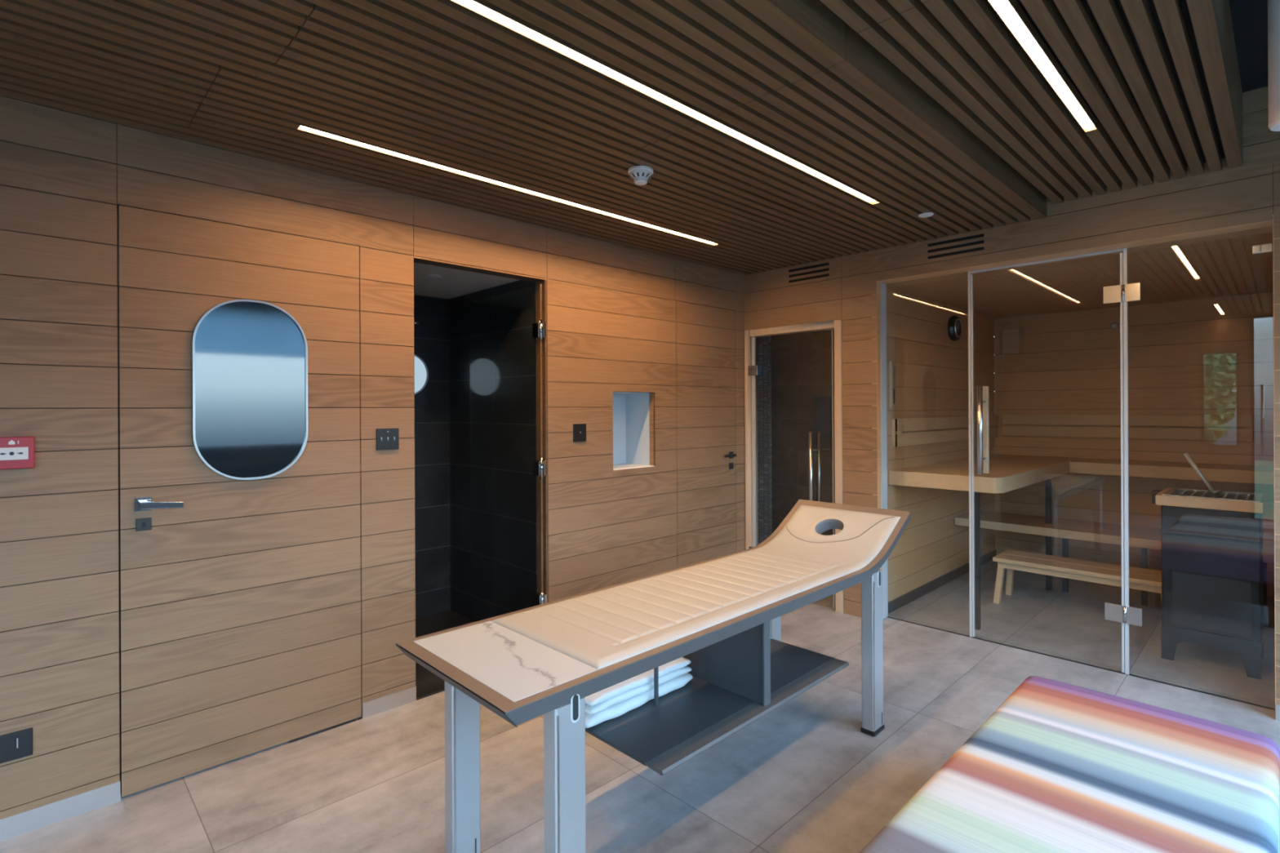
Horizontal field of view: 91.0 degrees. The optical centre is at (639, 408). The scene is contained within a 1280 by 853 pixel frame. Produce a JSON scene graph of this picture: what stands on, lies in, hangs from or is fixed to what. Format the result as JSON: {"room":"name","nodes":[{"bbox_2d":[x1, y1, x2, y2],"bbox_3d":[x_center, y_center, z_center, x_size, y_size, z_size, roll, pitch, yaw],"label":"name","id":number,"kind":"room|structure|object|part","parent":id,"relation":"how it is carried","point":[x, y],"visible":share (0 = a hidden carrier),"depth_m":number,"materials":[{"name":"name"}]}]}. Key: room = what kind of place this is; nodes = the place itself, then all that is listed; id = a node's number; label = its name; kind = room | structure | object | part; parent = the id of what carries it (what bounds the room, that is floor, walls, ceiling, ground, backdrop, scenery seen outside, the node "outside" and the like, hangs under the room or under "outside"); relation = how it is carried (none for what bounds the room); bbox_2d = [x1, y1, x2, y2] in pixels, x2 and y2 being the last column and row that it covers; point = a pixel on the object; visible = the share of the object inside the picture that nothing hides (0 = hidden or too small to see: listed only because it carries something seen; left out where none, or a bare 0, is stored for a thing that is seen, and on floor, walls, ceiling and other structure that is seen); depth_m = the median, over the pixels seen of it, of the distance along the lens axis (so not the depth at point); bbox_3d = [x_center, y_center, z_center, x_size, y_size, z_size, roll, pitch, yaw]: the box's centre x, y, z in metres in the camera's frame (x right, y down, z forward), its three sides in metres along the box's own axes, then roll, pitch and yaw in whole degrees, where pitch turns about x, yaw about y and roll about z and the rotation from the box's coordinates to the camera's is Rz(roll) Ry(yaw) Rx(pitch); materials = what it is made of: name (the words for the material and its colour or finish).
{"room":"spa massage room","nodes":[
{"label":"spa massage room","id":0,"kind":"room"},
{"bbox_2d":[0,93,745,819],"bbox_3d":[-1.474,0.175,2.967,6.617,2.632,0.100,0,0,-44],"label":"wall","id":1,"kind":"structure","parent":0,"point":[65,175],"depth_m":2.65,"materials":[{"name":"brown wood"}]},
{"bbox_2d":[0,727,32,764],"bbox_3d":[-2.209,1.177,2.170,0.165,0.095,0.014,0,0,-44],"label":"wall socket","id":2,"kind":"object","parent":1,"relation":"attached to","point":[17,744],"visible":1,"depth_m":2.20,"materials":[{"name":"black plastic"}]},
{"bbox_2d":[0,436,34,469],"bbox_3d":[-2.182,0.153,2.187,0.111,0.111,0.034,0,0,-44],"label":"fire alarm","id":3,"kind":"object","parent":1,"relation":"attached to","point":[15,452],"visible":1,"depth_m":2.18,"materials":[{"name":"red plastic"}]},
{"bbox_3d":[-2.173,0.155,2.175,0.083,0.043,0.003,0,0,-44],"label":"break panel","id":4,"kind":"part","parent":3,"relation":"part of","materials":[{"name":"white plastic"}]},
{"bbox_2d":[0,781,120,841],"bbox_3d":[-2.893,1.461,1.511,2.544,0.075,0.004,0,0,-44],"label":"baseboard","id":5,"kind":"structure","parent":1,"relation":"attached to","point":[17,824],"depth_m":2.28,"materials":[{"name":"metal"}]},
{"bbox_2d":[117,204,361,797],"bbox_3d":[-1.679,0.351,2.728,0.892,2.261,0.156,0,0,-44],"label":"door","id":6,"kind":"structure","parent":1,"relation":"in","point":[239,346],"depth_m":2.65,"materials":[{"name":"brown wood"}]},
{"bbox_3d":[-1.932,0.370,2.445,0.052,0.054,0.009,0,0,-44],"label":"handle","id":7,"kind":"part","parent":6,"relation":"part of","materials":[{"name":"silver metal"}]},
{"bbox_3d":[-1.930,0.449,2.447,0.048,0.048,0.008,0,0,-44],"label":"lock plate","id":8,"kind":"part","parent":6,"relation":"part of","materials":[{"name":"metal"}]},
{"bbox_3d":[-1.873,0.375,2.463,0.135,0.036,0.047,0,0,-44],"label":"lever","id":9,"kind":"part","parent":6,"relation":"part of","materials":[{"name":"silver metal"}]},
{"bbox_3d":[-1.662,-0.082,2.703,0.430,0.770,0.014,0,0,-44],"label":"oval frame","id":10,"kind":"part","parent":6,"relation":"part of","materials":[{"name":"metal"}]},
{"bbox_3d":[-1.666,-0.082,2.707,0.416,0.756,0.005,0,0,-44],"label":"oval glass","id":11,"kind":"part","parent":6,"relation":"part of","materials":[{"name":"mirror"}]},
{"bbox_2d":[376,427,399,450],"bbox_3d":[-1.246,0.149,3.109,0.110,0.106,0.014,0,0,-44],"label":"light switch","id":12,"kind":"object","parent":1,"relation":"attached to","point":[386,438],"visible":1,"depth_m":3.10,"materials":[{"name":"black plastic"}]},
{"bbox_2d":[362,685,416,719],"bbox_3d":[-1.238,1.453,3.117,0.267,0.075,0.004,0,0,-44],"label":"baseboard","id":13,"kind":"structure","parent":1,"relation":"attached to","point":[406,696],"depth_m":3.11,"materials":[{"name":"metal"}]},
{"bbox_2d":[573,423,586,441],"bbox_3d":[-0.377,0.150,3.952,0.100,0.112,0.014,0,0,-44],"label":"light switch","id":14,"kind":"object","parent":1,"relation":"attached to","point":[579,429],"visible":1,"depth_m":3.95,"materials":[{"name":"black plastic"}]},
{"bbox_2d":[612,391,653,470],"bbox_3d":[-0.141,0.146,4.404,0.399,0.522,0.303,0,0,-44],"label":"wall niche","id":15,"kind":"object","parent":1,"relation":"attached to","point":[633,430],"visible":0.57,"depth_m":4.57,"materials":[{"name":"white paint"}]},
{"bbox_3d":[-0.053,0.404,4.314,0.391,0.004,0.054,0,0,-44],"label":"sill","id":16,"kind":"part","parent":15,"relation":"part of","materials":[{"name":"white paint"}]},
{"bbox_2d":[675,301,736,568],"bbox_3d":[0.505,0.343,4.853,0.696,2.266,0.150,0,0,-44],"label":"door","id":17,"kind":"structure","parent":1,"relation":"in","point":[706,455],"depth_m":4.82,"materials":[{"name":"brown wood"}]},
{"bbox_3d":[0.706,0.370,4.971,0.136,0.022,0.041,0,0,-44],"label":"lever","id":18,"kind":"part","parent":17,"relation":"part of","materials":[{"name":"metal"}]},
{"bbox_3d":[0.729,0.455,5.029,0.050,0.050,0.008,0,0,-44],"label":"lock plate","id":19,"kind":"part","parent":17,"relation":"part of","materials":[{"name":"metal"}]},
{"bbox_2d":[413,294,450,617],"bbox_3d":[-1.928,0.293,4.176,1.550,2.400,0.080,0,0,-44],"label":"wall","id":20,"kind":"structure","parent":0,"point":[431,339],"depth_m":4.54,"materials":[{"name":"black tile"}]},
{"bbox_2d":[413,321,422,325],"bbox_3d":[-1.575,-0.603,4.433,0.080,0.024,0.050,0,0,-44],"label":"wall fitting","id":21,"kind":"object","parent":20,"relation":"attached to","point":[415,323],"visible":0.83,"depth_m":4.42,"materials":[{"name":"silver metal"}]},
{"bbox_2d":[414,354,428,394],"bbox_3d":[-1.627,-0.243,4.402,0.300,0.300,0.017,0,0,-44],"label":"round mirror","id":22,"kind":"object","parent":20,"relation":"in","point":[421,373],"depth_m":4.47,"materials":[{"name":"glass"}]},
{"bbox_2d":[413,262,519,298],"bbox_3d":[-1.524,-0.849,3.755,1.390,0.080,1.094,0,0,-44],"label":"ceiling","id":23,"kind":"structure","parent":0,"point":[452,283],"depth_m":4.02,"materials":[{"name":"paint"}]},
{"bbox_2d":[423,274,440,279],"bbox_3d":[-1.263,-0.800,3.823,0.100,0.020,0.100,0,0,-44],"label":"sensor","id":24,"kind":"object","parent":23,"relation":"attached to","point":[431,277],"visible":1,"depth_m":3.79,"materials":[{"name":"paint"}]},
{"bbox_2d":[448,280,537,622],"bbox_3d":[-0.992,0.289,4.267,0.080,2.400,1.094,0,0,-44],"label":"wall","id":25,"kind":"structure","parent":0,"point":[493,497],"depth_m":4.20,"materials":[{"name":"black tile"}]},
{"bbox_2d":[532,284,546,606],"bbox_3d":[-0.875,0.361,4.069,0.042,2.215,0.860,0,0,-44],"label":"door","id":26,"kind":"structure","parent":25,"relation":"in","point":[539,329],"depth_m":3.77,"materials":[{"name":"brown glass"}]},
{"bbox_2d":[535,280,547,602],"bbox_3d":[-0.596,0.356,3.822,0.012,2.262,0.096,0,0,-44],"label":"trim","id":27,"kind":"structure","parent":25,"relation":"attached to","point":[544,282],"depth_m":3.80,"materials":[{"name":"brown wood"}]},
{"bbox_2d":[0,0,1046,274],"bbox_3d":[-0.771,-1.214,2.164,6.717,0.250,2.241,0,0,-44],"label":"ceiling","id":28,"kind":"structure","parent":0,"point":[443,82],"depth_m":2.26,"materials":[{"name":"brown wood"}]},
{"bbox_2d":[297,123,718,244],"bbox_3d":[-0.405,-1.109,3.313,2.542,0.035,0.042,0,0,-44],"label":"recessed light","id":29,"kind":"object","parent":28,"relation":"in","point":[304,127],"visible":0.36,"depth_m":2.98,"materials":[{"name":"white plastic"}]},
{"bbox_2d":[627,165,653,185],"bbox_3d":[0.004,-1.062,2.882,0.116,0.060,0.116,0,0,-44],"label":"smoke detector","id":30,"kind":"object","parent":28,"relation":"attached to","point":[641,175],"visible":1,"depth_m":2.85,"materials":[{"name":"white plastic"}]},
{"bbox_2d":[450,0,879,204],"bbox_3d":[0.345,-1.113,2.477,2.554,0.035,0.042,0,0,-44],"label":"recessed light","id":31,"kind":"object","parent":28,"relation":"in","point":[484,8],"visible":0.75,"depth_m":2.14,"materials":[{"name":"white plastic"}]},
{"bbox_2d":[918,212,933,217],"bbox_3d":[1.619,-1.097,3.561,0.080,0.007,0.080,0,0,-44],"label":"ceiling disc","id":32,"kind":"object","parent":28,"relation":"attached to","point":[926,214],"visible":1,"depth_m":3.55,"materials":[{"name":"white plastic"}]},
{"bbox_2d":[0,560,1279,852],"bbox_3d":[0.543,1.525,2.715,9.350,0.112,5.450,0,0,-44],"label":"floor","id":33,"kind":"structure","parent":0,"point":[803,776],"depth_m":2.66,"materials":[{"name":"tile"}]},
{"bbox_2d":[395,499,911,852],"bbox_3d":[0.298,0.998,2.529,2.330,0.970,0.629,0,0,-44],"label":"massage table","id":34,"kind":"object","parent":33,"relation":"on","point":[722,615],"visible":1,"depth_m":2.23,"materials":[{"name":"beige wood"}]},
{"bbox_3d":[-0.579,1.118,2.055,0.100,0.694,0.060,0,0,-44],"label":"leg","id":35,"kind":"part","parent":34,"relation":"part of","materials":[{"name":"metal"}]},
{"bbox_3d":[-0.409,0.733,1.842,0.270,0.026,0.565,0,0,-44],"label":"marble panel","id":36,"kind":"part","parent":34,"relation":"part of","materials":[{"name":"white stone"}]},
{"bbox_3d":[-0.198,1.116,1.662,0.100,0.694,0.060,0,0,-44],"label":"leg","id":37,"kind":"part","parent":34,"relation":"part of","materials":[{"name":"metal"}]},
{"bbox_2d":[585,672,693,728],"bbox_3d":[-0.032,1.161,2.559,0.588,0.043,0.165,0,0,-44],"label":"folded towel","id":38,"kind":"object","parent":34,"relation":"on","point":[618,709],"visible":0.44,"depth_m":2.46,"materials":[{"name":"white fabric"}]},
{"bbox_2d":[585,657,691,715],"bbox_3d":[-0.029,1.105,2.558,0.555,0.062,0.151,0,0,-44],"label":"folded towel","id":39,"kind":"object","parent":38,"relation":"on","point":[597,702],"visible":0.47,"depth_m":2.48,"materials":[{"name":"white fabric"}]},
{"bbox_3d":[0.298,0.639,2.528,2.329,0.253,0.623,0,0,-44],"label":"frame","id":40,"kind":"part","parent":34,"relation":"part of","materials":[{"name":"brown wood"}]},
{"bbox_3d":[0.064,0.975,2.512,0.015,0.416,0.010,0,0,-44],"label":"rod","id":41,"kind":"part","parent":34,"relation":"part of","materials":[{"name":"grey metal"}]},
{"bbox_3d":[0.388,0.636,2.615,1.948,0.203,0.562,0,0,-44],"label":"mattress","id":42,"kind":"part","parent":34,"relation":"part of","materials":[{"name":"beige leather"}]},
{"bbox_2d":[585,639,834,765],"bbox_3d":[0.323,1.189,2.695,1.260,0.013,0.425,0,0,-44],"label":"shelf","id":43,"kind":"object","parent":34,"relation":"attached to","point":[649,732],"depth_m":2.46,"materials":[{"name":"grey metal"}]},
{"bbox_3d":[0.685,1.102,3.283,0.100,0.713,0.060,0,0,-44],"label":"leg","id":44,"kind":"part","parent":34,"relation":"part of","materials":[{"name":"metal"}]},
{"bbox_3d":[1.067,1.100,2.890,0.100,0.713,0.060,0,0,-44],"label":"leg","id":45,"kind":"part","parent":34,"relation":"part of","materials":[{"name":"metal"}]},
{"bbox_2d":[859,675,1279,852],"bbox_3d":[1.021,1.250,1.496,2.040,0.458,0.692,0,0,-44],"label":"bed","id":46,"kind":"object","parent":33,"relation":"on","point":[1057,766],"visible":1,"depth_m":1.70,"materials":[{"name":"fabric"}]},
{"bbox_2d":[992,549,1161,604],"bbox_3d":[3.163,1.294,4.515,0.380,0.350,1.046,0,0,-44],"label":"bench","id":47,"kind":"object","parent":33,"relation":"on","point":[1140,579],"visible":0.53,"depth_m":4.50,"materials":[{"name":"brown wood"}]},
{"bbox_3d":[2.728,1.312,4.773,0.079,0.317,0.068,0,0,-44],"label":"leg","id":48,"kind":"part","parent":47,"relation":"part of","materials":[{"name":"brown wood"}]},
{"bbox_3d":[2.918,1.311,4.958,0.079,0.317,0.068,0,0,-44],"label":"leg","id":49,"kind":"part","parent":47,"relation":"part of","materials":[{"name":"brown wood"}]},
{"bbox_2d":[888,453,1274,630],"bbox_3d":[3.365,0.954,4.662,2.377,1.028,2.028,0,0,-44],"label":"bench","id":50,"kind":"object","parent":33,"relation":"on","point":[1007,473],"visible":0.89,"depth_m":4.67,"materials":[{"name":"wood"}]},
{"bbox_3d":[2.252,1.011,4.210,0.036,0.924,0.036,0,0,-44],"label":"leg","id":51,"kind":"part","parent":50,"relation":"part of","materials":[{"name":"metal"}]},
{"bbox_3d":[2.716,0.494,4.936,1.830,0.103,0.733,0,0,-44],"label":"seat","id":52,"kind":"part","parent":50,"relation":"part of","materials":[{"name":"brown wood"}]},
{"bbox_3d":[3.327,1.006,5.120,0.036,0.924,0.036,0,0,-44],"label":"leg","id":53,"kind":"part","parent":50,"relation":"part of","materials":[{"name":"metal"}]},
{"bbox_3d":[4.020,0.492,5.300,0.545,0.095,2.028,0,0,-44],"label":"seat","id":54,"kind":"part","parent":50,"relation":"part of","materials":[{"name":"brown wood"}]},
{"bbox_2d":[954,510,1274,626],"bbox_3d":[3.609,1.199,4.910,0.570,0.535,1.986,0,0,-44],"label":"bench","id":55,"kind":"object","parent":33,"relation":"on","point":[1144,538],"visible":0.65,"depth_m":4.89,"materials":[{"name":"wood"}]},
{"bbox_3d":[3.417,1.233,5.054,0.036,0.469,0.036,0,0,-44],"label":"leg","id":56,"kind":"part","parent":55,"relation":"part of","materials":[{"name":"metal"}]},
{"bbox_3d":[3.608,0.964,4.910,0.570,0.065,1.986,0,0,-44],"label":"seat","id":57,"kind":"part","parent":55,"relation":"part of","materials":[{"name":"brown wood"}]},
{"bbox_3d":[3.766,1.231,4.695,0.036,0.469,0.036,0,0,-44],"label":"leg","id":58,"kind":"part","parent":55,"relation":"part of","materials":[{"name":"metal"}]},
{"bbox_3d":[4.204,1.229,4.243,0.036,0.469,0.036,0,0,-44],"label":"leg","id":59,"kind":"part","parent":55,"relation":"part of","materials":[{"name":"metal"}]},
{"bbox_2d":[1151,488,1263,679],"bbox_3d":[3.350,0.984,3.739,0.510,0.967,0.515,0,0,-44],"label":"heater","id":60,"kind":"object","parent":33,"relation":"on","point":[1212,545],"visible":1,"depth_m":3.56,"materials":[{"name":"black metal"}]},
{"bbox_3d":[3.218,0.535,3.864,0.443,0.057,0.024,0,0,-44],"label":"guard rail","id":61,"kind":"part","parent":60,"relation":"part of","materials":[{"name":"brown wood"}]},
{"bbox_2d":[1182,453,1221,495],"bbox_3d":[3.311,0.385,3.708,0.056,0.245,0.173,0,0,-39],"label":"ladle","id":62,"kind":"object","parent":60,"relation":"on","point":[1187,455],"visible":1,"depth_m":3.71,"materials":[{"name":"wood"}]},
{"bbox_2d":[1209,489,1221,495],"bbox_3d":[3.349,0.487,3.661,0.055,0.040,0.052,0,0,-44],"label":"bowl","id":63,"kind":"object","parent":62,"relation":"on","point":[1212,492],"depth_m":3.64,"materials":[{"name":"metal"}]},
{"bbox_3d":[3.197,0.535,3.547,0.026,0.057,0.450,0,0,-44],"label":"guard rail","id":64,"kind":"part","parent":60,"relation":"part of","materials":[{"name":"brown wood"}]},
{"bbox_3d":[3.230,1.098,3.563,0.008,0.300,0.330,0,0,-44],"label":"panel","id":65,"kind":"part","parent":60,"relation":"part of","materials":[{"name":"metal"}]},
{"bbox_2d":[747,328,835,608],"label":"door","id":66,"kind":"structure","parent":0,"point":[802,404],"depth_m":5.67,"materials":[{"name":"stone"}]},
{"bbox_2d":[886,285,995,602],"bbox_3d":[2.581,0.289,5.390,2.489,2.365,0.100,0,0,-44],"label":"wall","id":67,"kind":"structure","parent":0,"point":[931,368],"depth_m":5.11,"materials":[{"name":"brown wood"}]},
{"bbox_2d":[888,360,895,408],"bbox_3d":[1.843,-0.175,4.590,0.060,0.350,0.022,0,0,-44],"label":"thermometer","id":68,"kind":"object","parent":67,"relation":"attached to","point":[891,363],"visible":1,"depth_m":4.57,"materials":[{"name":"brown wood"}]},
{"bbox_2d":[888,549,996,613],"bbox_3d":[2.631,1.434,5.354,2.475,0.075,0.012,0,0,-44],"label":"baseboard","id":69,"kind":"structure","parent":67,"relation":"attached to","point":[919,592],"depth_m":5.09,"materials":[{"name":"metal"}]},
{"bbox_2d":[892,415,997,447],"bbox_3d":[2.674,0.171,5.379,2.270,0.208,0.044,0,0,-44],"label":"backrest","id":70,"kind":"object","parent":67,"relation":"attached to","point":[904,424],"visible":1,"depth_m":5.04,"materials":[{"name":"brown wood"}]},
{"bbox_2d":[947,315,962,341],"bbox_3d":[2.720,-0.694,5.421,0.224,0.224,0.056,0,0,-44],"label":"clock","id":71,"kind":"object","parent":67,"relation":"attached to","point":[954,324],"visible":1,"depth_m":5.37,"materials":[{"name":"black plastic"}]},
{"bbox_2d":[744,85,1279,705],"bbox_3d":[2.345,-0.028,3.710,0.100,3.000,4.156,0,0,-44],"label":"wall","id":72,"kind":"structure","parent":0,"point":[1250,193],"depth_m":3.81,"materials":[{"name":"brown wood"}]},
{"bbox_2d":[744,320,843,613],"bbox_3d":[1.194,0.416,4.882,0.102,2.125,0.855,0,0,-44],"label":"trim","id":73,"kind":"structure","parent":72,"relation":"attached to","point":[836,325],"depth_m":4.91,"materials":[{"name":"brown wood"}]},
{"bbox_2d":[788,262,829,282],"bbox_3d":[1.273,-1.025,4.744,0.011,0.100,0.343,0,0,-44],"label":"air vent","id":74,"kind":"object","parent":72,"relation":"in","point":[824,264],"visible":1,"depth_m":4.74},
{"bbox_2d":[880,282,888,619],"bbox_3d":[1.721,0.295,4.431,0.086,2.356,0.004,0,0,-44],"label":"trim","id":75,"kind":"structure","parent":72,"relation":"attached to","point":[883,286],"depth_m":4.43,"materials":[{"name":"grey metal"}]},
{"bbox_2d":[927,233,984,258],"bbox_3d":[2.002,-1.028,3.993,0.011,0.100,0.340,0,0,-44],"label":"air vent","id":76,"kind":"object","parent":72,"relation":"in","point":[982,234],"visible":1,"depth_m":3.98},
{"bbox_2d":[968,271,972,637],"bbox_3d":[2.132,0.293,4.059,0.016,2.356,0.014,0,0,-44],"label":"trim","id":77,"kind":"structure","parent":72,"relation":"attached to","point":[969,273],"depth_m":4.05,"materials":[{"name":"grey metal"}]},
{"bbox_2d":[970,248,1123,273],"bbox_3d":[2.406,-0.880,3.771,0.018,0.013,0.786,0,0,-44],"label":"door frame","id":78,"kind":"structure","parent":72,"relation":"attached to","point":[1117,250],"depth_m":3.73,"materials":[{"name":"grey metal"}]},
{"bbox_2d":[871,213,1279,719],"bbox_3d":[2.368,0.262,3.719,0.142,2.420,2.000,0,0,-44],"label":"trim","id":79,"kind":"structure","parent":72,"relation":"attached to","point":[1268,223],"depth_m":3.67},
{"bbox_2d":[887,616,1275,710],"bbox_3d":[2.426,1.470,3.762,0.016,0.003,1.930,0,0,-44],"label":"trim","id":80,"kind":"structure","parent":72,"relation":"attached to","point":[1224,697],"depth_m":3.57,"materials":[{"name":"metal"}]},
{"bbox_2d":[1123,248,1129,675],"bbox_3d":[2.692,0.290,3.482,0.016,2.356,0.017,0,0,-44],"label":"trim","id":81,"kind":"structure","parent":72,"relation":"attached to","point":[1125,250],"depth_m":3.48,"materials":[{"name":"grey metal"}]},
{"bbox_2d":[1275,704,1279,721],"bbox_3d":[3.381,1.430,2.575,0.005,0.075,1.095,0,0,-44],"label":"baseboard","id":82,"kind":"structure","parent":72,"relation":"attached to","point":[1277,707],"depth_m":2.96,"materials":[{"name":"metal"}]},
{"bbox_3d":[2.894,0.288,3.274,0.008,2.355,0.569,0,0,-44],"label":"window","id":83,"kind":"structure","parent":72,"relation":"in","visible":0},
{"bbox_2d":[970,252,1142,672],"bbox_3d":[2.439,0.300,3.743,0.132,2.329,0.861,0,0,-44],"label":"door","id":84,"kind":"structure","parent":83,"relation":"attached to","point":[1122,614],"depth_m":3.52,"materials":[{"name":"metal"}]},
{"bbox_2d":[1252,243,1272,253],"bbox_3d":[3.052,-0.786,3.085,0.019,0.040,0.070,0,0,-44],"label":"glass clamp","id":85,"kind":"object","parent":83,"relation":"attached to","point":[1264,248],"visible":1,"depth_m":3.08,"materials":[{"name":"metal"}]},
{"bbox_2d":[819,0,1242,204],"bbox_3d":[0.281,-1.340,1.079,6.717,0.355,0.852,0,0,-44],"label":"ceiling","id":86,"kind":"structure","parent":0,"point":[1160,80],"depth_m":2.25,"materials":[{"name":"brown wood"}]},
{"bbox_2d":[986,0,1097,131],"bbox_3d":[1.104,-1.185,1.876,2.205,0.035,0.042,0,0,-44],"label":"recessed light","id":87,"kind":"object","parent":86,"relation":"in","point":[1011,12],"visible":1,"depth_m":2.12,"materials":[{"name":"white plastic"}]},
{"bbox_2d":[886,226,1273,318],"bbox_3d":[3.357,-0.928,4.657,2.589,0.060,2.240,0,0,-44],"label":"ceiling","id":88,"kind":"structure","parent":0,"point":[1224,264],"depth_m":4.36,"materials":[{"name":"brown wood"}]},
{"bbox_2d":[994,290,1274,599],"bbox_3d":[4.255,0.281,5.524,0.100,2.365,2.040,0,0,-44],"label":"wall","id":89,"kind":"structure","parent":0,"point":[1214,355],"depth_m":5.44,"materials":[{"name":"brown wood"}]},
{"bbox_2d":[1000,328,1023,354],"bbox_3d":[3.588,-0.651,6.086,0.065,0.235,0.208,0,0,-44],"label":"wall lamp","id":90,"kind":"object","parent":89,"relation":"attached to","point":[1011,340],"visible":1,"depth_m":6.05,"materials":[{"name":"brown wood"}]},
{"bbox_2d":[1109,321,1119,328],"bbox_3d":[4.166,-0.731,5.525,0.020,0.064,0.064,0,0,-44],"label":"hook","id":91,"kind":"object","parent":89,"relation":"attached to","point":[1114,325],"visible":1,"depth_m":5.52,"materials":[{"name":"metal"}]},
{"bbox_2d":[1002,413,1253,441],"bbox_3d":[4.157,0.152,5.520,0.044,0.207,1.750,0,0,-44],"label":"backrest","id":92,"kind":"object","parent":89,"relation":"attached to","point":[1246,434],"visible":1,"depth_m":5.39,"materials":[{"name":"brown wood"}]},
{"bbox_2d":[1229,0,1267,92],"bbox_3d":[1.029,-1.551,0.308,6.717,0.060,1.298,0,0,-44],"label":"ceiling","id":93,"kind":"structure","parent":0,"point":[1249,17],"depth_m":2.60,"materials":[{"name":"black paint"}]},
{"bbox_2d":[1267,0,1279,131],"bbox_3d":[2.155,-1.232,2.081,0.110,0.590,0.110,0,0,-44],"label":"tube","id":94,"kind":"object","parent":93,"relation":"hanging from","point":[1273,6],"visible":1,"depth_m":2.08,"materials":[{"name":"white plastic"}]}
]}

